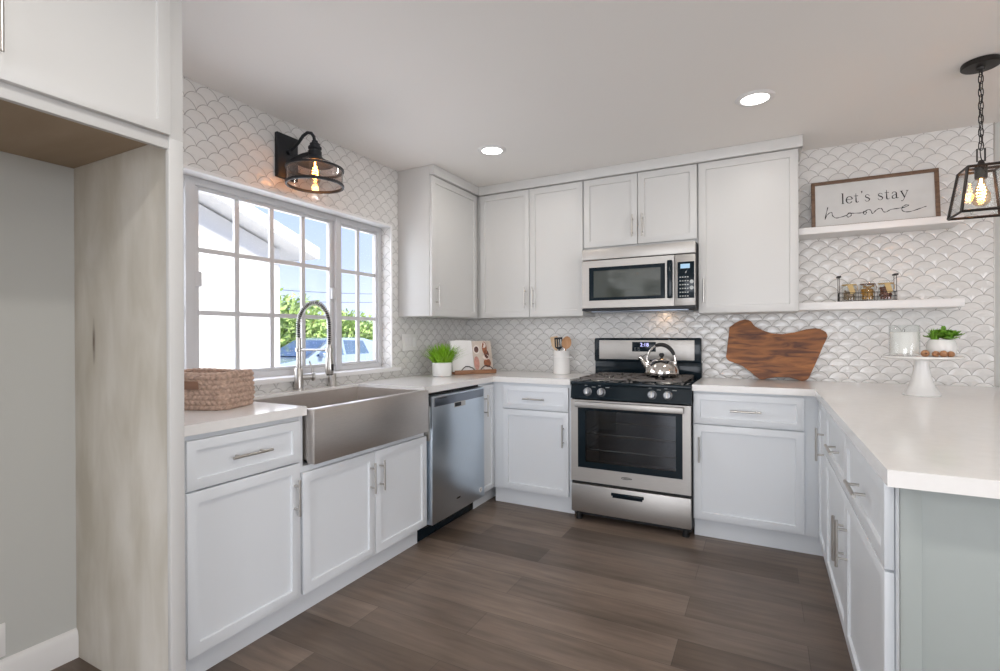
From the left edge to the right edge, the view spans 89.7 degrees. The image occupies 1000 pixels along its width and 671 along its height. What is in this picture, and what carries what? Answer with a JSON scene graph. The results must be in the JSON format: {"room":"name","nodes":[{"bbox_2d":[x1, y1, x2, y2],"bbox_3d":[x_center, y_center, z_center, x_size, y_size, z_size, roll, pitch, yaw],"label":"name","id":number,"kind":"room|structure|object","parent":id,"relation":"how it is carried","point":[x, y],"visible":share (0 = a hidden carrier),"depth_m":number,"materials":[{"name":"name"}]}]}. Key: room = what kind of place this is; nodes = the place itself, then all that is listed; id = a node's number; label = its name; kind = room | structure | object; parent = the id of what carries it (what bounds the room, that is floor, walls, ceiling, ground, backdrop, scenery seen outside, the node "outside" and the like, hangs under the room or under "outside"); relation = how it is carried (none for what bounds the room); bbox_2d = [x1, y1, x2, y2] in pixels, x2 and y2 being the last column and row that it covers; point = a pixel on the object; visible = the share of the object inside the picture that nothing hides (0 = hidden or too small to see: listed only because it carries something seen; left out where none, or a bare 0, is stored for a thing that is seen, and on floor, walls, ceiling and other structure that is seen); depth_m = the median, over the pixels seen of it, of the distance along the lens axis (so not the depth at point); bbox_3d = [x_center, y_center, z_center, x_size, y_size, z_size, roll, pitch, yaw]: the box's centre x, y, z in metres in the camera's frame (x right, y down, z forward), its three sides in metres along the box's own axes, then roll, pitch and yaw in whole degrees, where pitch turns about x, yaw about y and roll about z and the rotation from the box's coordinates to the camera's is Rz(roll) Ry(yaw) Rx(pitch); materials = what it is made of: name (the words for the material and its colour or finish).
{"room":"kitchen","nodes":[
{"label":"kitchen","id":0,"kind":"room"},
{"bbox_2d":[0,76,465,659],"bbox_3d":[-2.350,0.036,0.742,0.260,2.373,8.660,0,0,28],"label":"wall","id":1,"kind":"structure","parent":0,"point":[38,442],"depth_m":1.85,"materials":[{"name":"grey paint"}]},
{"bbox_2d":[0,623,5,657],"bbox_3d":[-1.720,1.042,1.686,0.008,0.114,0.090,0,0,28],"label":"outlet plate","id":2,"kind":"object","parent":1,"relation":"attached to","point":[2,626],"visible":1,"depth_m":1.72,"materials":[{"name":"white paint"}]},
{"bbox_2d":[0,628,78,670],"bbox_3d":[-1.825,1.164,1.478,0.018,0.108,0.961,0,0,28],"label":"baseboard","id":3,"kind":"structure","parent":1,"relation":"attached to","point":[50,654],"depth_m":1.82,"materials":[{"name":"white paint"}]},
{"bbox_2d":[183,174,381,377],"bbox_3d":[-1.257,-0.258,2.764,0.062,0.993,1.750,0,0,28],"label":"window","id":4,"kind":"structure","parent":1,"relation":"in","point":[192,185],"depth_m":2.77,"materials":[{"name":"plastic"}]},
{"bbox_2d":[199,199,328,369],"bbox_3d":[-1.260,-0.261,2.770,0.016,0.908,0.874,0,0,28],"label":"grille","id":5,"kind":"object","parent":4,"relation":"attached to","point":[272,206],"depth_m":2.76,"materials":[{"name":"plastic"}]},
{"bbox_2d":[342,230,374,360],"bbox_3d":[-0.952,-0.263,3.355,0.016,0.908,0.349,0,0,28],"label":"grille","id":6,"kind":"object","parent":4,"relation":"attached to","point":[357,273],"depth_m":3.35,"materials":[{"name":"plastic"}]},
{"bbox_2d":[183,164,392,366],"bbox_3d":[-1.195,-0.271,2.736,0.088,0.988,1.758,0,0,28],"label":"trim","id":7,"kind":"structure","parent":1,"relation":"attached to","point":[188,170],"depth_m":2.81,"materials":[{"name":"white paint"}]},
{"bbox_2d":[275,131,343,193],"bbox_3d":[-0.998,-0.934,2.656,0.352,0.300,0.295,0,0,28],"label":"wall sconce","id":8,"kind":"object","parent":1,"relation":"attached to","point":[287,159],"visible":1,"depth_m":2.66,"materials":[{"name":"grey metal"}]},
{"bbox_2d":[253,367,400,384],"bbox_3d":[-1.170,0.237,2.760,0.117,0.026,1.820,0,0,28],"label":"windowsill","id":9,"kind":"object","parent":1,"relation":"attached to","point":[287,378],"visible":0.45,"depth_m":3.01,"materials":[{"name":"white paint"}]},
{"bbox_2d":[402,334,416,350],"bbox_3d":[-0.657,0.050,3.666,0.010,0.122,0.172,0,0,28],"label":"switch plate","id":10,"kind":"object","parent":1,"relation":"attached to","point":[409,341],"visible":1,"depth_m":3.66,"materials":[{"name":"white plastic"}]},
{"bbox_2d":[398,165,480,319],"bbox_3d":[-0.363,-0.650,3.884,0.326,1.028,0.917,0,0,28],"label":"upper cabinet","id":11,"kind":"object","parent":1,"relation":"attached to","point":[437,219],"visible":0.95,"depth_m":3.53,"materials":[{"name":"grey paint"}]},
{"bbox_2d":[51,496,853,670],"bbox_3d":[0.611,1.273,-0.789,6.800,0.120,8.700,0,0,28],"label":"floor","id":12,"kind":"structure","parent":0,"point":[501,586],"depth_m":2.24,"materials":[{"name":"brown wood"}]},
{"bbox_2d":[0,0,185,670],"bbox_3d":[-1.513,0.032,1.306,0.734,2.371,0.994,0,0,28],"label":"refrigerator surround","id":13,"kind":"object","parent":12,"relation":"on","point":[93,88],"visible":1,"depth_m":1.66,"materials":[{"name":"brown wood"}]},
{"bbox_2d":[184,417,300,670],"bbox_3d":[-1.190,0.777,2.002,0.608,0.875,0.531,0,0,28],"label":"base cabinet","id":14,"kind":"object","parent":12,"relation":"on","point":[243,484],"visible":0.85,"depth_m":1.88,"materials":[{"name":"white paint"}]},
{"bbox_2d":[291,416,426,618],"bbox_3d":[-0.861,0.774,2.627,0.608,0.875,0.882,0,0,28],"label":"base cabinet","id":15,"kind":"object","parent":12,"relation":"on","point":[360,510],"visible":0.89,"depth_m":2.41,"materials":[{"name":"white paint"}]},
{"bbox_2d":[417,385,483,541],"bbox_3d":[-0.508,0.773,3.300,0.592,0.864,0.626,0,0,28],"label":"dishwasher","id":16,"kind":"object","parent":12,"relation":"on","point":[455,435],"visible":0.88,"depth_m":3.11,"materials":[{"name":"metal"}]},
{"bbox_2d":[473,382,495,508],"bbox_3d":[-0.189,0.769,3.903,0.608,0.875,0.732,0,0,28],"label":"base cabinet","id":17,"kind":"object","parent":12,"relation":"on","point":[489,489],"visible":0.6,"depth_m":3.57,"materials":[{"name":"white paint"}]},
{"bbox_2d":[184,370,594,436],"bbox_3d":[-0.425,0.314,2.868,1.157,0.037,2.780,0,0,28],"label":"countertop","id":18,"kind":"structure","parent":17,"relation":"on","point":[196,422],"depth_m":2.85,"materials":[{"name":"white stone"}]},
{"bbox_2d":[184,368,254,410],"bbox_3d":[-1.242,0.222,2.123,0.332,0.158,0.244,0,0,5],"label":"woven basket","id":19,"kind":"object","parent":18,"relation":"on","point":[205,389],"visible":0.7,"depth_m":2.01,"materials":[{"name":"brown wicker"}]},
{"bbox_2d":[293,300,333,390],"bbox_3d":[-1.002,0.054,2.724,0.253,0.488,0.113,0,0,28],"label":"kitchen faucet","id":20,"kind":"object","parent":18,"relation":"on","point":[299,377],"visible":1,"depth_m":2.72,"materials":[{"name":"silver metal"}]},
{"bbox_2d":[328,373,336,385],"bbox_3d":[-0.987,0.261,2.958,0.050,0.074,0.050,0,0,28],"label":"air gap","id":21,"kind":"object","parent":18,"relation":"on","point":[332,378],"visible":0.83,"depth_m":2.94,"materials":[{"name":"silver metal"}]},
{"bbox_2d":[254,386,428,464],"bbox_3d":[-0.825,0.427,2.596,0.527,0.234,0.816,0,0,28],"label":"farmhouse sink","id":22,"kind":"object","parent":18,"relation":"in","point":[337,423],"visible":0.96,"depth_m":2.45,"materials":[{"name":"metal"}]},
{"bbox_2d":[420,344,462,376],"bbox_3d":[-0.378,0.169,3.632,0.441,0.250,0.375,0,0,-15],"label":"potted grass","id":23,"kind":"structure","parent":18,"relation":"on","point":[441,358],"depth_m":3.57,"materials":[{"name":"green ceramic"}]},
{"bbox_2d":[432,362,451,376],"bbox_3d":[-0.419,0.244,3.631,0.150,0.100,0.150,0,0,28],"label":"pot","id":24,"kind":"object","parent":18,"relation":"on","point":[439,369],"depth_m":3.57,"materials":[{"name":"white ceramic"}]},
{"bbox_2d":[452,365,495,374],"bbox_3d":[-0.209,0.187,3.861,0.350,0.209,0.118,0,0,-29],"label":"cookbook stand","id":25,"kind":"object","parent":18,"relation":"on","point":[460,372],"visible":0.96,"depth_m":3.80,"materials":[{"name":"brown wood"}]},
{"bbox_2d":[449,340,492,371],"bbox_3d":[-0.213,0.155,3.855,0.343,0.238,0.082,0,0,-29],"label":"cookbook","id":26,"kind":"object","parent":25,"relation":"on","point":[476,354],"visible":0.94,"depth_m":3.85,"materials":[{"name":"paper"}]},
{"bbox_2d":[551,350,572,373],"bbox_3d":[0.466,0.202,3.803,0.132,0.176,0.151,0,0,-23],"label":"utensil crock","id":27,"kind":"object","parent":18,"relation":"on","point":[561,359],"visible":0.99,"depth_m":3.75,"materials":[{"name":"white ceramic"}]},
{"bbox_2d":[550,336,558,350],"bbox_3d":[0.421,0.140,3.803,0.082,0.274,0.016,0,0,-4],"label":"wooden spatula","id":28,"kind":"object","parent":27,"relation":"in","point":[551,338],"visible":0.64,"depth_m":3.80,"materials":[{"name":"brown wood"}]},
{"bbox_2d":[554,337,561,350],"bbox_3d":[0.443,0.144,3.793,0.064,0.264,0.014,0,0,1],"label":"slotted turner","id":29,"kind":"object","parent":27,"relation":"in","point":[557,338],"visible":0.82,"depth_m":3.79,"materials":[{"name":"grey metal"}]},
{"bbox_2d":[562,336,570,350],"bbox_3d":[0.494,0.141,3.761,0.080,0.271,0.039,0,0,28],"label":"wooden spoon","id":30,"kind":"object","parent":27,"relation":"in","point":[566,342],"visible":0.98,"depth_m":3.76,"materials":[{"name":"brown wood"}]},
{"bbox_2d":[492,382,575,513],"bbox_3d":[0.325,0.767,3.702,0.605,0.875,0.608,0,0,28],"label":"base cabinet","id":31,"kind":"object","parent":12,"relation":"on","point":[532,422],"visible":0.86,"depth_m":3.47,"materials":[{"name":"white paint"}]},
{"bbox_2d":[571,338,702,537],"bbox_3d":[0.922,0.611,3.363,0.750,1.184,0.650,0,0,28],"label":"gas range","id":32,"kind":"object","parent":12,"relation":"on","point":[632,431],"visible":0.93,"depth_m":3.23,"materials":[{"name":"silver metal"}]},
{"bbox_2d":[571,398,691,495],"bbox_3d":[0.907,0.678,3.333,0.738,0.526,0.584,0,0,28],"label":"oven","id":33,"kind":"object","parent":32,"relation":"in","point":[634,445],"depth_m":3.25,"materials":[{"name":"metal"}]},
{"bbox_2d":[571,377,700,400],"bbox_3d":[0.928,0.349,3.375,0.750,0.108,0.579,0,0,28],"label":"cooktop","id":34,"kind":"object","parent":32,"relation":"in","point":[625,389],"depth_m":3.14,"materials":[{"name":"black metal"}]},
{"bbox_2d":[638,343,678,377],"bbox_3d":[1.054,0.158,3.287,0.218,0.220,0.227,0,0,-28],"label":"tea kettle","id":35,"kind":"object","parent":32,"relation":"on","point":[661,367],"visible":1,"depth_m":3.23,"materials":[{"name":"metal"}]},
{"bbox_2d":[693,391,822,555],"bbox_3d":[1.562,0.763,3.051,0.672,0.875,0.608,0,0,28],"label":"base cabinet","id":36,"kind":"object","parent":12,"relation":"on","point":[755,467],"visible":0.91,"depth_m":2.83,"materials":[{"name":"white paint"}]},
{"bbox_2d":[815,401,825,563],"bbox_3d":[1.881,0.763,2.397,0.660,0.875,0.385,0,0,28],"label":"base cabinet","id":37,"kind":"object","parent":12,"relation":"on","point":[820,457],"visible":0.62,"depth_m":2.57,"materials":[{"name":"white paint"}]},
{"bbox_2d":[824,411,999,670],"bbox_3d":[1.479,0.767,1.613,0.680,0.875,1.372,0,0,28],"label":"base cabinet","id":38,"kind":"object","parent":12,"relation":"on","point":[914,575],"visible":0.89,"depth_m":1.13,"materials":[{"name":"white paint"}]},
{"bbox_2d":[692,377,999,498],"bbox_3d":[1.599,0.307,2.039,1.683,0.037,2.361,0,0,28],"label":"countertop","id":39,"kind":"structure","parent":38,"relation":"on","point":[949,443],"depth_m":1.62,"materials":[{"name":"white stone"}]},
{"bbox_2d":[726,320,826,380],"bbox_3d":[1.773,0.090,3.240,0.572,0.394,0.069,0,0,29],"label":"cutting board","id":40,"kind":"object","parent":39,"relation":"on","point":[764,354],"visible":1,"depth_m":3.23,"materials":[{"name":"brown wood"}]},
{"bbox_2d":[881,355,964,396],"bbox_3d":[2.018,0.192,2.404,0.306,0.189,0.306,0,0,28],"label":"cake stand","id":41,"kind":"object","parent":39,"relation":"on","point":[921,384],"visible":0.94,"depth_m":2.37,"materials":[{"name":"white ceramic"}]},
{"bbox_2d":[889,325,919,356],"bbox_3d":[1.955,0.025,2.429,0.120,0.148,0.120,0,0,28],"label":"jar candle","id":42,"kind":"object","parent":41,"relation":"on","point":[900,342],"visible":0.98,"depth_m":2.39,"materials":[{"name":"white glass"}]},
{"bbox_2d":[921,350,929,356],"bbox_3d":[1.974,0.083,2.333,0.033,0.033,0.032,0,0,28],"label":"bead","id":43,"kind":"object","parent":41,"relation":"on","point":[924,353],"visible":1,"depth_m":2.32},
{"bbox_2d":[932,351,939,356],"bbox_3d":[2.004,0.085,2.310,0.029,0.029,0.029,0,0,28],"label":"bead","id":44,"kind":"object","parent":41,"relation":"on","point":[934,353],"visible":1,"depth_m":2.30},
{"bbox_2d":[939,351,947,356],"bbox_3d":[2.023,0.084,2.291,0.031,0.031,0.031,0,0,28],"label":"bead","id":45,"kind":"object","parent":41,"relation":"on","point":[942,353],"visible":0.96,"depth_m":2.28},
{"bbox_2d":[923,326,964,356],"bbox_3d":[2.097,0.026,2.373,0.149,0.144,0.123,0,0,28],"label":"potted succulent","id":46,"kind":"object","parent":41,"relation":"on","point":[934,343],"visible":0.98,"depth_m":2.34,"materials":[{"name":"white ceramic"}]},
{"bbox_2d":[926,339,957,356],"bbox_3d":[2.089,0.059,2.377,0.114,0.080,0.114,0,0,28],"label":"pot","id":47,"kind":"object","parent":46,"relation":"attached to","point":[939,345],"depth_m":2.34,"materials":[{"name":"white ceramic"}]},
{"bbox_2d":[948,351,954,356],"bbox_3d":[2.053,0.086,2.287,0.028,0.028,0.028,0,0,28],"label":"bead","id":48,"kind":"object","parent":41,"relation":"on","point":[950,353],"visible":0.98,"depth_m":2.28},
{"bbox_2d":[182,0,999,186],"bbox_3d":[0.578,-1.285,-0.783,6.850,0.250,8.700,0,0,28],"label":"ceiling","id":49,"kind":"structure","parent":0,"point":[564,86],"depth_m":2.22,"materials":[{"name":"white paint"}]},
{"bbox_2d":[478,145,505,155],"bbox_3d":[-0.051,-1.161,3.156,0.180,0.008,0.180,0,0,28],"label":"recessed light","id":50,"kind":"object","parent":49,"relation":"in","point":[490,150],"visible":1,"depth_m":3.15,"materials":[{"name":"white paint"}]},
{"bbox_2d":[735,89,775,106],"bbox_3d":[1.256,-1.165,2.474,0.180,0.008,0.180,0,0,28],"label":"recessed light","id":51,"kind":"object","parent":49,"relation":"in","point":[756,97],"visible":1,"depth_m":2.46,"materials":[{"name":"white paint"}]},
{"bbox_2d":[947,54,999,220],"bbox_3d":[2.063,-0.845,2.154,0.186,0.654,0.186,0,0,28],"label":"lantern pendant","id":52,"kind":"object","parent":49,"relation":"hanging from","point":[981,64],"visible":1,"depth_m":2.15,"materials":[{"name":"black metal"}]},
{"bbox_2d":[974,160,987,179],"bbox_3d":[2.063,-0.711,2.155,0.042,0.080,0.042,0,0,28],"label":"socket","id":53,"kind":"object","parent":52,"relation":"attached to","point":[980,173],"depth_m":2.14,"materials":[{"name":"metal"}]},
{"bbox_2d":[995,122,999,386],"bbox_3d":[2.596,0.010,2.945,6.760,2.373,0.152,0,0,28],"label":"wall","id":54,"kind":"structure","parent":0,"point":[997,125],"depth_m":2.78,"materials":[{"name":"grey paint"}]},
{"bbox_2d":[477,181,594,318],"bbox_3d":[0.258,-0.652,3.890,0.882,1.028,0.326,0,0,28],"label":"upper cabinet","id":55,"kind":"object","parent":54,"relation":"attached to","point":[530,242],"visible":0.94,"depth_m":3.76,"materials":[{"name":"grey paint"}]},
{"bbox_2d":[429,135,802,196],"bbox_3d":[0.712,-1.135,3.313,2.318,0.066,0.650,0,0,21],"label":"trim","id":56,"kind":"structure","parent":54,"relation":"attached to","point":[793,142],"depth_m":3.40,"materials":[{"name":"grey paint"}]},
{"bbox_2d":[584,164,697,249],"bbox_3d":[0.987,-0.882,3.506,0.762,0.574,0.326,0,0,28],"label":"upper cabinet","id":57,"kind":"object","parent":54,"relation":"attached to","point":[660,206],"visible":0.86,"depth_m":3.38,"materials":[{"name":"grey paint"}]},
{"bbox_2d":[582,241,698,313],"bbox_3d":[0.977,-0.377,3.465,0.741,0.430,0.409,0,0,28],"label":"microwave oven","id":58,"kind":"object","parent":57,"relation":"attached to","point":[654,278],"visible":1,"depth_m":3.30,"materials":[{"name":"metal"}]},
{"bbox_2d":[466,123,993,386],"bbox_3d":[1.220,-0.385,3.578,3.418,1.573,0.008,0,0,28],"label":"backsplash","id":59,"kind":"structure","parent":54,"relation":"attached to","point":[957,261],"depth_m":3.04,"materials":[{"name":"tile"}]},
{"bbox_2d":[698,149,798,314],"bbox_3d":[1.572,-0.656,3.199,0.556,1.028,0.326,0,0,28],"label":"upper cabinet","id":60,"kind":"object","parent":54,"relation":"attached to","point":[748,206],"visible":0.91,"depth_m":3.09,"materials":[{"name":"grey paint"}]},
{"bbox_2d":[799,214,963,239],"bbox_3d":[2.187,-0.627,2.946,0.761,0.040,0.204,0,0,28],"label":"floating shelf","id":61,"kind":"object","parent":54,"relation":"attached to","point":[939,222],"visible":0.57,"depth_m":2.88,"materials":[{"name":"white paint"}]},
{"bbox_2d":[811,168,940,226],"bbox_3d":[2.209,-0.798,2.980,0.616,0.302,0.063,0,0,28],"label":"framed sign","id":62,"kind":"object","parent":61,"relation":"on","point":[910,194],"visible":0.94,"depth_m":2.97,"materials":[{"name":"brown wood"}]},
{"bbox_2d":[799,298,964,311],"bbox_3d":[2.190,-0.176,2.947,0.763,0.046,0.204,0,0,28],"label":"floating shelf","id":63,"kind":"object","parent":54,"relation":"attached to","point":[950,302],"visible":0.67,"depth_m":2.85,"materials":[{"name":"white paint"}]},
{"bbox_2d":[836,273,898,301],"bbox_3d":[2.155,-0.278,2.955,0.292,0.153,0.092,0,0,28],"label":"wire caddy","id":64,"kind":"object","parent":63,"relation":"on","point":[894,295],"visible":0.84,"depth_m":2.93,"materials":[{"name":"black metal"}]},
{"bbox_2d":[841,282,857,299],"bbox_3d":[2.082,-0.262,2.991,0.082,0.114,0.079,0,0,28],"label":"glass jar","id":65,"kind":"object","parent":64,"relation":"in","point":[848,295],"visible":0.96,"depth_m":2.97,"materials":[{"name":"glass"}]},
{"bbox_2d":[837,291,896,301],"bbox_3d":[2.155,-0.229,2.955,0.275,0.054,0.092,0,0,28],"label":"wire basket","id":66,"kind":"object","parent":64,"relation":"on","point":[894,295],"depth_m":2.93,"materials":[{"name":"metal"}]},
{"bbox_2d":[860,281,876,300],"bbox_3d":[2.160,-0.262,2.952,0.076,0.114,0.076,0,0,-32],"label":"glass jar","id":67,"kind":"object","parent":64,"relation":"in","point":[868,291],"visible":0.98,"depth_m":2.94,"materials":[{"name":"clear glass"}]},
{"bbox_2d":[878,280,894,298],"bbox_3d":[2.238,-0.263,2.909,0.082,0.114,0.079,0,0,28],"label":"glass jar","id":68,"kind":"object","parent":64,"relation":"in","point":[887,287],"visible":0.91,"depth_m":2.89,"materials":[{"name":"glass"}]},
{"bbox_2d":[993,122,995,386],"bbox_3d":[2.734,-0.440,2.779,0.006,1.473,0.010,0,0,28],"label":"trim","id":69,"kind":"structure","parent":54,"relation":"attached to","point":[994,122],"depth_m":2.77,"materials":[{"name":"silver metal"}]},
{"label":"outside","id":70,"kind":"structure","parent":0,"visible":0},
{"bbox_3d":[-22.305,1.624,27.269,59.700,0.050,100.000,0,0,28],"label":"ground","id":71,"kind":"structure","parent":70,"visible":0},
{"bbox_2d":[198,192,319,368],"bbox_3d":[-8.947,-0.883,4.177,7.870,4.952,11.860,0,0,28],"label":"house","id":72,"kind":"structure","parent":71,"relation":"on","point":[215,212],"depth_m":6.72,"materials":[{"name":"white paint"}]},
{"bbox_2d":[280,287,326,347],"bbox_3d":[-6.882,0.024,16.472,3.140,3.192,2.967,0,0,28],"label":"shrub","id":73,"kind":"object","parent":71,"relation":"on","point":[314,327],"visible":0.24,"depth_m":15.97,"materials":[{"name":"green plant"}]},
{"bbox_2d":[280,338,372,366],"bbox_3d":[-5.274,0.811,14.072,1.940,1.490,4.720,0,0,28],"label":"parked car","id":74,"kind":"object","parent":71,"relation":"on","point":[287,352],"visible":0.14,"depth_m":13.98,"materials":[{"name":"blue paint"}]},
{"bbox_2d":[321,308,372,340],"bbox_3d":[-5.895,0.237,19.440,2.663,2.781,2.729,0,0,28],"label":"shrub","id":75,"kind":"object","parent":71,"relation":"on","point":[348,326],"visible":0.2,"depth_m":19.01,"materials":[{"name":"green plant"}]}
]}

